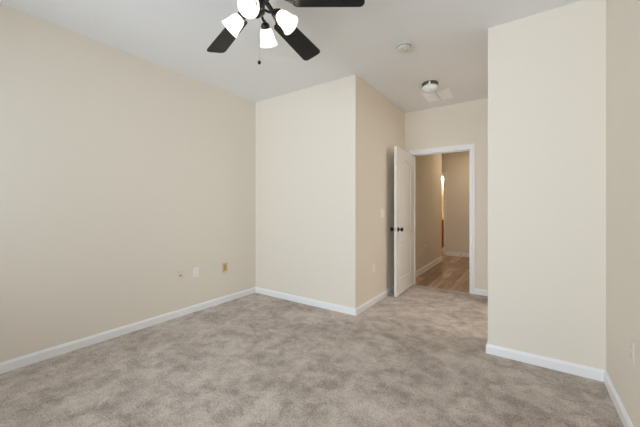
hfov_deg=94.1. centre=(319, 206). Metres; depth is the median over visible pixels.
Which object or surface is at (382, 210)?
light switch
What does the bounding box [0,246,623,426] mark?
floor
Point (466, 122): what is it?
wall
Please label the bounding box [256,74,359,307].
wall
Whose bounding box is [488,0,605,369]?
wall
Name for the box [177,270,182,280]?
cable plate
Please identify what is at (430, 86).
ceiling light
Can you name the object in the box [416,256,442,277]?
baseboard
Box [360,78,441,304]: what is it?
wall
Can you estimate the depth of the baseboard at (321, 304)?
3.79 m
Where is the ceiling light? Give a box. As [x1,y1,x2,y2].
[422,80,437,92]
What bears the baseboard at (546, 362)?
attached to the wall at (547, 69)
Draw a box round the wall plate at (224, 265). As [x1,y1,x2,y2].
[222,262,226,273]
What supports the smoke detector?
attached to the ceiling
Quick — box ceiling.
[0,0,581,112]
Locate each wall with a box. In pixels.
[0,4,255,361]
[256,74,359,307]
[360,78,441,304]
[405,98,487,289]
[442,151,468,252]
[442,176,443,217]
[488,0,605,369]
[606,0,639,426]
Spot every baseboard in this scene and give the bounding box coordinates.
[0,287,255,373]
[256,287,355,315]
[356,286,393,315]
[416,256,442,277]
[446,251,468,256]
[475,288,487,295]
[486,344,605,381]
[604,371,633,426]
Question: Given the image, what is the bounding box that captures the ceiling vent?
[421,88,454,101]
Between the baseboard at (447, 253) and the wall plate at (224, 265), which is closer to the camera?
the wall plate at (224, 265)
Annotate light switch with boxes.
[381,209,384,217]
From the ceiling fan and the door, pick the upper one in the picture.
the ceiling fan
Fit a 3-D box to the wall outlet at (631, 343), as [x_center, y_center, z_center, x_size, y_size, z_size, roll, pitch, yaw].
[1.680,0.778,1.606,0.007,0.116,0.072,0,0,35]
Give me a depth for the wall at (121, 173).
2.80 m
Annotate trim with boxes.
[409,143,474,293]
[442,172,445,254]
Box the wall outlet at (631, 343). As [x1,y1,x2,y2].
[629,338,634,364]
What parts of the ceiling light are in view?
lamp shade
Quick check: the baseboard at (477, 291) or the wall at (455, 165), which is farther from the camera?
the wall at (455, 165)
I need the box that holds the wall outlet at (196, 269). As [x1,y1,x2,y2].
[193,267,198,276]
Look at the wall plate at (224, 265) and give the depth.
3.90 m
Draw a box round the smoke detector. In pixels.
[396,42,410,51]
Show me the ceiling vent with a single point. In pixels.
(443, 94)
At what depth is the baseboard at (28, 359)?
2.81 m
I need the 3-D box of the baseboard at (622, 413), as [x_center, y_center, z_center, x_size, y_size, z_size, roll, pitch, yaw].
[0.817,1.210,0.356,0.014,0.080,4.313,0,0,35]
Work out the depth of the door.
4.35 m
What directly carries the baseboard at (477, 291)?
attached to the wall at (466, 122)
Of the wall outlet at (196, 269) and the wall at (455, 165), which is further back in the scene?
the wall at (455, 165)
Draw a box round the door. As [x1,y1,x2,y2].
[390,146,412,296]
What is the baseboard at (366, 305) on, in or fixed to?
attached to the wall at (382, 123)
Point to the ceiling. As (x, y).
(448, 39)
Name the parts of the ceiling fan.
blade, lamp shade, lamp shade, light bulb, light arm, lamp shade, light arm, lamp shade, blade, blade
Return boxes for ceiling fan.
[207,0,364,64]
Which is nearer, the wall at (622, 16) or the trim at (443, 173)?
the wall at (622, 16)

